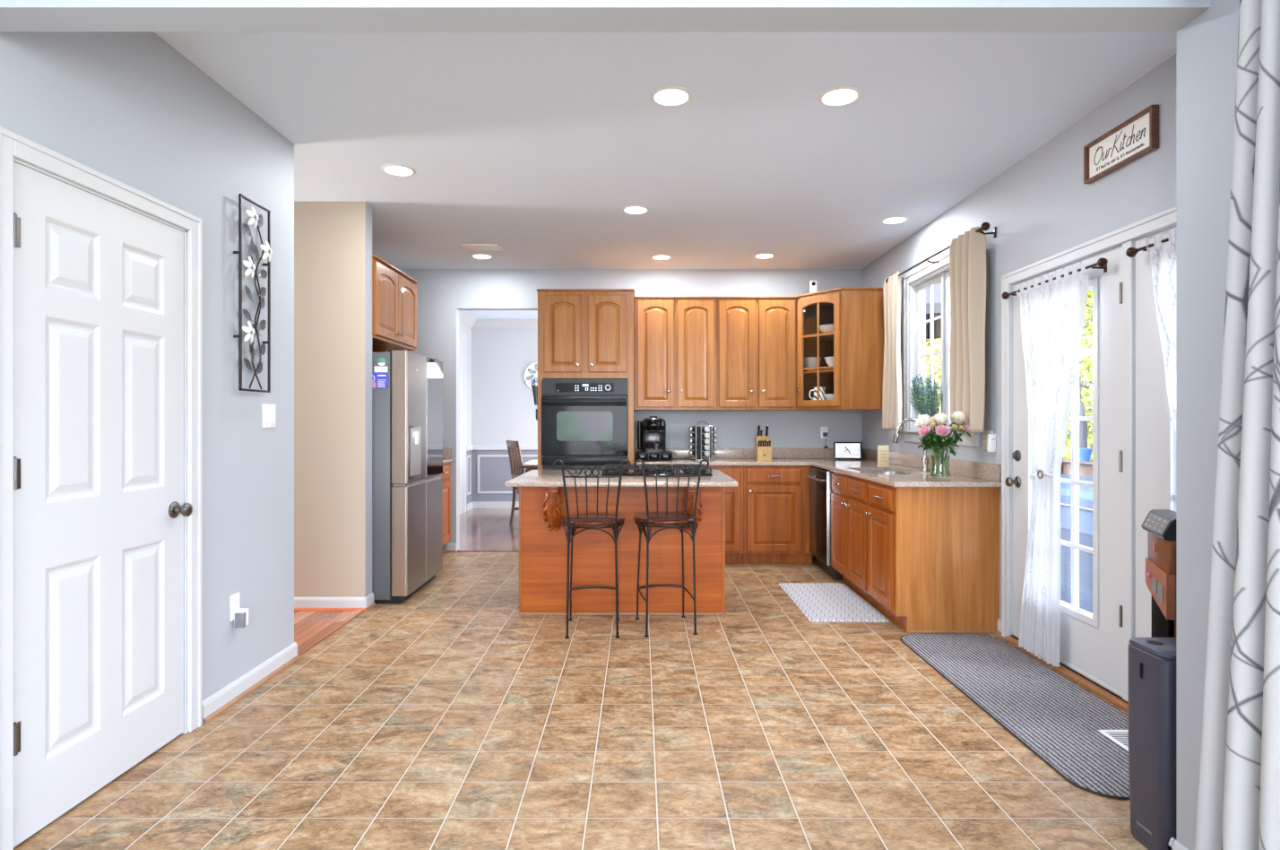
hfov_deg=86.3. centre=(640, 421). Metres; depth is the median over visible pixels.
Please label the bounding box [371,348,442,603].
refrigerator
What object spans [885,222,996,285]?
curtain rod
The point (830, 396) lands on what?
bowl
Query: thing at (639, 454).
pod drawer
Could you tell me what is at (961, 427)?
flower
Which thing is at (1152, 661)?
trash can
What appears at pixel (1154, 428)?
door
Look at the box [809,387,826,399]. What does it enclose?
mug
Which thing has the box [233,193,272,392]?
metal wall art
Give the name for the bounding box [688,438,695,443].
spice jar
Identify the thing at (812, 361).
bowl
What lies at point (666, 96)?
recessed light
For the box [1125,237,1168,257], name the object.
curtain rod
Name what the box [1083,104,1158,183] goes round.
wall sign
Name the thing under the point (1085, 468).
deck railing
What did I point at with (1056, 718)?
runner rug
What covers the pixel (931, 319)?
grille
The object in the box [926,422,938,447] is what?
flower
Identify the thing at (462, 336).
door frame
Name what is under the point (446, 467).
base cabinet
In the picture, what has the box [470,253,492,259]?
recessed light
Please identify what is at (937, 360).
leafy tree
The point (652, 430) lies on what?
coffee maker
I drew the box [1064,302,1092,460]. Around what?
leafy tree
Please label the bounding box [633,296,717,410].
upper cabinet
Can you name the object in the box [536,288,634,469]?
tall cabinet
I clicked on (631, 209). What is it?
recessed light
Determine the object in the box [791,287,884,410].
upper cabinet
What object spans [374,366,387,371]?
note
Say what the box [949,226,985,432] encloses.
window curtain
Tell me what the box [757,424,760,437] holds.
kitchen knife
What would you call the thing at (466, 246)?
ceiling vent
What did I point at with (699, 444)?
spice rack
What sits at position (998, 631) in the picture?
baseboard
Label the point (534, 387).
utensil holder
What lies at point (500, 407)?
wall
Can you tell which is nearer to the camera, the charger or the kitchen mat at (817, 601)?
the charger
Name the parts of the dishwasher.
handle, door, kick plate, door edge trim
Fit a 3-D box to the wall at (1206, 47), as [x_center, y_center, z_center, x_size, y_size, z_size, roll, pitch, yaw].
[1.889,-0.105,-1.040,0.762,2.740,5.920,0,0,0]
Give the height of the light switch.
0.116 m
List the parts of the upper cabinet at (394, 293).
door, moulding, door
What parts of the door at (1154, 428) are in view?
lite frame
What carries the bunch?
in the flower vase
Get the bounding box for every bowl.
[804,356,821,371]
[819,324,833,332]
[824,356,833,365]
[825,393,833,399]
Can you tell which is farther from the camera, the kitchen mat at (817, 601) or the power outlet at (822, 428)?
the power outlet at (822, 428)
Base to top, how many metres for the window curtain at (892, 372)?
1.250 m
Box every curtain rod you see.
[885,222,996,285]
[1001,257,1107,299]
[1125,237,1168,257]
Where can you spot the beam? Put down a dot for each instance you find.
(15, 15)
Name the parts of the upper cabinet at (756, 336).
door, moulding, door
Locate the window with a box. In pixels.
[899,252,980,446]
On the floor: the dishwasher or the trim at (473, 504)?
the dishwasher
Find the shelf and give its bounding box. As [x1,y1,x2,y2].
[804,331,833,375]
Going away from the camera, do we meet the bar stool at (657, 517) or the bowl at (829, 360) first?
the bar stool at (657, 517)
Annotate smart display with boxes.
[833,441,862,459]
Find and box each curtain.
[882,271,901,429]
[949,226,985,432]
[1016,259,1088,666]
[1145,227,1176,430]
[1194,0,1279,849]
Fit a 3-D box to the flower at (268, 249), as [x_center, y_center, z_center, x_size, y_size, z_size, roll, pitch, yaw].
[-1.798,-0.824,3.300,0.017,0.097,0.101,0,0,0]
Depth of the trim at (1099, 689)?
3.26 m
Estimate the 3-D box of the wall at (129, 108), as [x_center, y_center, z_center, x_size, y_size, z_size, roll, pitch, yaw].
[-3.921,-0.105,-0.182,4.158,2.740,7.636,0,0,0]
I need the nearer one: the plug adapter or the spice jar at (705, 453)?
the plug adapter
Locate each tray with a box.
[642,449,665,451]
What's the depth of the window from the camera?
5.30 m
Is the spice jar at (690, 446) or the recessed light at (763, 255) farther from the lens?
the spice jar at (690, 446)
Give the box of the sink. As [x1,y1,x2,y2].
[860,470,910,474]
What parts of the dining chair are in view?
leg, rail, seat frame, leg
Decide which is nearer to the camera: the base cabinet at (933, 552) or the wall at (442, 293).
the base cabinet at (933, 552)
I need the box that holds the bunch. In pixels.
[915,432,959,475]
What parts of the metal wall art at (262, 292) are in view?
stem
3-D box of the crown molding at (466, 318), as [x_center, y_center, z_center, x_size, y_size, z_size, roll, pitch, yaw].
[-0.415,-1.420,8.335,4.070,0.110,3.190,0,0,0]
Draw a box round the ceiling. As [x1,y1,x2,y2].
[153,31,1176,319]
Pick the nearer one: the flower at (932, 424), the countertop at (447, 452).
the flower at (932, 424)
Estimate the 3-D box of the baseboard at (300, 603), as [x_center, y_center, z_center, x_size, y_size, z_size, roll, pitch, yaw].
[-3.915,1.221,4.566,4.170,0.088,0.028,0,0,0]
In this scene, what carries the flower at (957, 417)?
in the flower vase
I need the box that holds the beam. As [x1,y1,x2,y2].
[0,0,1210,31]
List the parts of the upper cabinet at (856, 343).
door, panel, moulding, panel, frame, panel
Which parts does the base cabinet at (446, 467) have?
drawer, door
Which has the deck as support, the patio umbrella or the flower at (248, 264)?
the patio umbrella
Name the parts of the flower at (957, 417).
stem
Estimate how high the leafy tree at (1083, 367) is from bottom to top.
6.922 m
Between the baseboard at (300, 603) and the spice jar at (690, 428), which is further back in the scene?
the spice jar at (690, 428)
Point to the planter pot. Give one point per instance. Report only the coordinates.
(1085, 454)
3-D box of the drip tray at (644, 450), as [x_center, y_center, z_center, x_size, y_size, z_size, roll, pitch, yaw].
[0.128,0.270,6.303,0.200,0.022,0.115,0,0,0]
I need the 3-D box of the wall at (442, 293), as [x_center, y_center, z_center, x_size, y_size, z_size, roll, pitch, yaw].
[-0.150,-0.105,6.680,4.600,2.740,0.120,0,0,0]
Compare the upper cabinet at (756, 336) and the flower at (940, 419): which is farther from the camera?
the upper cabinet at (756, 336)
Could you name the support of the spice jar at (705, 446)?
on the spice rack
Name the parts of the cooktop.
burner, burner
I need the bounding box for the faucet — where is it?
[892,417,930,471]
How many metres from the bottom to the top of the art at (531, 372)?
0.424 m
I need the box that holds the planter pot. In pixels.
[1079,448,1092,461]
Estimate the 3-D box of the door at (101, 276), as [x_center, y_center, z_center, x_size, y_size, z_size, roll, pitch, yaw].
[-1.871,0.212,2.385,0.181,2.107,0.917,0,0,0]
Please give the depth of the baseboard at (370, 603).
4.63 m
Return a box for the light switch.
[262,404,275,427]
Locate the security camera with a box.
[809,280,817,293]
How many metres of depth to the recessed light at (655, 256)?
6.11 m
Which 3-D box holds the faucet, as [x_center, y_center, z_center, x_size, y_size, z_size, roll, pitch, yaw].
[1.959,0.167,4.898,0.261,0.385,0.140,0,0,0]
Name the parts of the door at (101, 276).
knob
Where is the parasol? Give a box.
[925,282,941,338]
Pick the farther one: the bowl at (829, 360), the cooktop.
the bowl at (829, 360)
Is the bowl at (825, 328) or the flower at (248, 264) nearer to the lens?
the flower at (248, 264)
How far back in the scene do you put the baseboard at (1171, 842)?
1.92 m
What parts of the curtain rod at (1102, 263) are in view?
rod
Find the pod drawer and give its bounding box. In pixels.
[635,450,672,460]
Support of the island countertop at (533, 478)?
on the kitchen island
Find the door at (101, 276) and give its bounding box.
[0,126,202,849]
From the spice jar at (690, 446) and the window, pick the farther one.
the spice jar at (690, 446)
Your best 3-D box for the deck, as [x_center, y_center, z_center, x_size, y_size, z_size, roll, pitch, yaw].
[5.740,1.395,7.500,6.920,0.060,17.000,0,0,0]
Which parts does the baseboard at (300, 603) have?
shoe moulding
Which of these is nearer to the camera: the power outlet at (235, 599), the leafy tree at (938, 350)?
the power outlet at (235, 599)
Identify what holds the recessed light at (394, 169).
in the ceiling
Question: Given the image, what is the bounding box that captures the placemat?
[523,459,537,465]
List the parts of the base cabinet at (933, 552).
door, drawer, shoe moulding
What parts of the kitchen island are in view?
corner post, shoe moulding, corner post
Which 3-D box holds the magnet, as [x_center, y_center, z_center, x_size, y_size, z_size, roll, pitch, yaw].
[-1.785,-0.411,4.717,0.057,0.055,0.009,0,0,0]
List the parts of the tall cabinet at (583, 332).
door, moulding, door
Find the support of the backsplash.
attached to the wall at (442, 293)
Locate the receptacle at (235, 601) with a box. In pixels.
[233,598,238,605]
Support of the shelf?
attached to the upper cabinet at (856, 343)
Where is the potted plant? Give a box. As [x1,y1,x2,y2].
[908,370,942,430]
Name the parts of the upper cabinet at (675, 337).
door, moulding, door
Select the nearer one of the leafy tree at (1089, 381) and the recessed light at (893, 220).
the recessed light at (893, 220)
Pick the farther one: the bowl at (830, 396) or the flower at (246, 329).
the bowl at (830, 396)
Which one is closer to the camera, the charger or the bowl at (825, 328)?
the charger
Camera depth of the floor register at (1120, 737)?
2.72 m
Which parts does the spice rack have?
frame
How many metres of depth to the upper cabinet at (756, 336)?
6.27 m
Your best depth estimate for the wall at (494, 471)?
9.93 m
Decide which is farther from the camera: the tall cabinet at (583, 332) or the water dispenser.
the tall cabinet at (583, 332)
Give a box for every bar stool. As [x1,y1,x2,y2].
[553,458,631,638]
[633,458,709,637]
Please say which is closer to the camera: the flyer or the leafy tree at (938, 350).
the flyer
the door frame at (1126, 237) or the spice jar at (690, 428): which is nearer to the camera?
the door frame at (1126, 237)
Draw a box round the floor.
[13,508,1148,849]
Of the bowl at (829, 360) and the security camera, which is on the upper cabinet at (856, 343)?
the security camera
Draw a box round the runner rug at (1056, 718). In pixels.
[899,633,1129,799]
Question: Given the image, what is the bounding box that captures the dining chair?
[506,440,524,524]
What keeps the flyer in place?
attached to the refrigerator
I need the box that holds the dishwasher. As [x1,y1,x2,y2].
[804,466,840,579]
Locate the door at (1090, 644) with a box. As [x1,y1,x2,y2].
[1005,245,1122,697]
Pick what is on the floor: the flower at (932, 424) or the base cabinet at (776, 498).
the base cabinet at (776, 498)
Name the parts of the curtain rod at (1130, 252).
rod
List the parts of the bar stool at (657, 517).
leg, leg, seat, rail, leg, leg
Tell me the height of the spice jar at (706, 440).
0.049 m
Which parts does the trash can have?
lid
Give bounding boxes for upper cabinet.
[371,254,418,350]
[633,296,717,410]
[713,296,798,410]
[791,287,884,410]
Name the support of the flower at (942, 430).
in the flower vase
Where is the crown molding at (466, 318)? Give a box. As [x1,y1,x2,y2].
[459,310,537,327]
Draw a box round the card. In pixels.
[877,445,889,467]
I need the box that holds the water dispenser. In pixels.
[1141,509,1176,637]
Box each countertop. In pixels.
[442,447,453,463]
[505,469,738,486]
[633,448,1001,486]
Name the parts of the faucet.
lever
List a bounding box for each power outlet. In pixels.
[230,591,240,621]
[820,426,827,438]
[982,430,993,449]
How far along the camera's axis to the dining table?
7.87 m
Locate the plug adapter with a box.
[233,607,248,627]
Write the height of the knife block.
0.225 m
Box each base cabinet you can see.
[441,462,450,544]
[638,466,743,562]
[742,466,812,562]
[830,470,886,610]
[864,480,999,632]
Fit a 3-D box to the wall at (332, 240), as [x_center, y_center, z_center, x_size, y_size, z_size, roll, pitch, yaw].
[-3.921,-0.105,4.640,4.158,2.740,0.120,0,0,0]
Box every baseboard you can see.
[202,642,300,723]
[294,596,367,611]
[364,592,376,610]
[446,542,456,552]
[995,618,1001,635]
[1167,838,1176,849]
[1168,837,1188,849]
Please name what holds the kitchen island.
on the floor
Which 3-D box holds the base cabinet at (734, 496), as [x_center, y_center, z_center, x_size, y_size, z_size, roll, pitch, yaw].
[0.430,0.828,6.290,0.966,0.875,0.656,0,0,0]
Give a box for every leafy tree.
[925,338,941,412]
[925,338,941,413]
[1062,288,1092,458]
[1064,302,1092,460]
[1065,296,1092,454]
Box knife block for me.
[754,435,771,459]
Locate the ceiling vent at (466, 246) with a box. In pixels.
[459,243,505,250]
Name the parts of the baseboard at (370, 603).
shoe moulding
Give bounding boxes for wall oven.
[541,378,627,469]
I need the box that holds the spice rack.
[690,420,715,460]
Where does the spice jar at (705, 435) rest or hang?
on the spice rack
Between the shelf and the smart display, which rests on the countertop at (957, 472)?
the smart display
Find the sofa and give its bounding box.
[1060,474,1092,535]
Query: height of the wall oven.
0.925 m
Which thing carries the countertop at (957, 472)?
on the base cabinet at (933, 552)
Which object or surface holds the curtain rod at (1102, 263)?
attached to the door at (1090, 644)
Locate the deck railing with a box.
[1060,458,1092,477]
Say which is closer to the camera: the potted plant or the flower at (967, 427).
the flower at (967, 427)
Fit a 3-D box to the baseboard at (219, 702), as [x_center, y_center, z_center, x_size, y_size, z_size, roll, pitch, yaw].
[-1.828,1.221,3.255,0.028,0.088,0.786,0,0,0]
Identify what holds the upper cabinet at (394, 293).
attached to the wall
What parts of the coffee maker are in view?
water tank, plate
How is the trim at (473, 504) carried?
attached to the wall at (494, 471)
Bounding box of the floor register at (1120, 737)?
[1098,729,1128,752]
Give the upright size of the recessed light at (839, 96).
0.007 m
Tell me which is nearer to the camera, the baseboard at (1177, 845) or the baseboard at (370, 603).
the baseboard at (1177, 845)
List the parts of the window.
frame, sash, sill, sash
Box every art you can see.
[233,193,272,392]
[523,361,537,389]
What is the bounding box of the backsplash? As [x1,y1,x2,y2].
[442,447,453,458]
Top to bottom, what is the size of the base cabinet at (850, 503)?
0.875 m
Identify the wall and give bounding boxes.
[0,31,294,700]
[294,201,371,596]
[398,268,861,552]
[459,320,537,445]
[466,449,537,503]
[861,53,1176,618]
[1176,0,1239,849]
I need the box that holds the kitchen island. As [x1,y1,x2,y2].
[518,486,725,614]
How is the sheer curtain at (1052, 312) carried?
hanging from the curtain rod at (1102, 263)
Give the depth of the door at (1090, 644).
3.22 m
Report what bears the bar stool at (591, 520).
on the floor
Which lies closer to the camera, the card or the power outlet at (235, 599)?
the power outlet at (235, 599)
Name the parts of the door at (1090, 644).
knob, lite frame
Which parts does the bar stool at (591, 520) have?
leg, leg, rail, seat, leg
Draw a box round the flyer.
[371,371,388,388]
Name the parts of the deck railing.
cap rail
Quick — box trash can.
[1128,637,1176,849]
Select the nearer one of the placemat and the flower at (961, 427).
the flower at (961, 427)
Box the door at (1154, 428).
[1134,226,1176,637]
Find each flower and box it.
[242,256,255,278]
[242,320,254,342]
[245,206,258,228]
[259,241,272,261]
[913,414,943,473]
[917,424,942,469]
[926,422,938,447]
[931,412,951,425]
[932,424,951,441]
[934,424,974,475]
[935,411,968,475]
[937,423,959,471]
[937,424,967,470]
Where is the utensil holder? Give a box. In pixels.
[531,385,537,405]
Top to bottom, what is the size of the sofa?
0.540 m
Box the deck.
[1060,527,1092,613]
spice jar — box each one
[688,426,695,432]
[688,432,695,437]
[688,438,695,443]
[688,444,695,449]
[688,449,695,455]
[702,426,709,432]
[702,432,709,438]
[702,438,709,443]
[702,444,709,449]
[702,450,709,456]
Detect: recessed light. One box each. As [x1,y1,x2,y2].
[380,164,415,176]
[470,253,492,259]
[622,205,648,214]
[649,86,692,106]
[650,254,672,259]
[753,252,775,259]
[817,86,862,106]
[880,216,908,224]
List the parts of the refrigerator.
door, door, dispenser frame, glass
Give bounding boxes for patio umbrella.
[1070,376,1088,451]
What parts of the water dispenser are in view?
control panel, nozzle panel, panel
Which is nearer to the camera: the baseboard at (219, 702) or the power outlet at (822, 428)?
the baseboard at (219, 702)
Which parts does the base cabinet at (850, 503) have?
drawer, door, door, drawer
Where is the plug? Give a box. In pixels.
[822,432,828,448]
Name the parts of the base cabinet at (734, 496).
drawer, door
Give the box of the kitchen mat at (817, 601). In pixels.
[778,582,889,622]
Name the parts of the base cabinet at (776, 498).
drawer, door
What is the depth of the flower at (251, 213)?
3.16 m
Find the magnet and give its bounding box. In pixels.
[377,357,385,365]
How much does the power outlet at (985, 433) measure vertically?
0.116 m
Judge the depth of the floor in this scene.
2.66 m
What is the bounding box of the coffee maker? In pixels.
[637,415,665,451]
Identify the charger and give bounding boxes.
[986,433,995,451]
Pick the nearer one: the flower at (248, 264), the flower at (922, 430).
the flower at (248, 264)
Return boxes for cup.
[653,443,658,449]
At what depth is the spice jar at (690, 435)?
6.36 m
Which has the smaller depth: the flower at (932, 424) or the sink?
the flower at (932, 424)
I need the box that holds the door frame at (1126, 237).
[1001,206,1176,701]
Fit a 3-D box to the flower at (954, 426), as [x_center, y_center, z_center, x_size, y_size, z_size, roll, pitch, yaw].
[1.916,0.176,4.234,0.107,0.322,0.177,0,0,0]
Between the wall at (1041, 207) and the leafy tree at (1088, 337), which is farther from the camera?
the leafy tree at (1088, 337)
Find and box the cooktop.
[601,464,712,475]
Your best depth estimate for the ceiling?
3.40 m
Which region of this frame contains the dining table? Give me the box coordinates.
[518,464,537,472]
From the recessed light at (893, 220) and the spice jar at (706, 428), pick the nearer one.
the recessed light at (893, 220)
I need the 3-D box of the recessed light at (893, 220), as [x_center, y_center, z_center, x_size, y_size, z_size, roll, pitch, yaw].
[1.862,-1.472,5.000,0.194,0.007,0.194,0,0,0]
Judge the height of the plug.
0.153 m
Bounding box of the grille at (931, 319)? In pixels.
[919,285,941,395]
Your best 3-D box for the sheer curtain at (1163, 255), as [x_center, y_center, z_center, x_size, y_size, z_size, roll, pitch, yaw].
[2.095,0.239,2.474,0.071,1.992,0.696,0,0,0]
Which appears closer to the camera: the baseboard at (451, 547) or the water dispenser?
the water dispenser
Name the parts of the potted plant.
stem, pot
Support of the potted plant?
on the window
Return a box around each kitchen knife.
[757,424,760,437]
[765,424,768,437]
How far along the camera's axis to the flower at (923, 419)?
4.25 m
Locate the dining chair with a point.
(512, 445)
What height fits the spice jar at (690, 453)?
0.049 m
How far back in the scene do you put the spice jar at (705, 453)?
6.28 m
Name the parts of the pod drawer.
drawer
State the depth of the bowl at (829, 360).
6.13 m
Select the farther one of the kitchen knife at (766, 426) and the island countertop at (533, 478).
the kitchen knife at (766, 426)
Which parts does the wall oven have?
oven door, handle, trim, control panel, display glass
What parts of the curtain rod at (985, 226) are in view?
rod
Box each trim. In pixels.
[466,444,537,510]
[1004,634,1128,712]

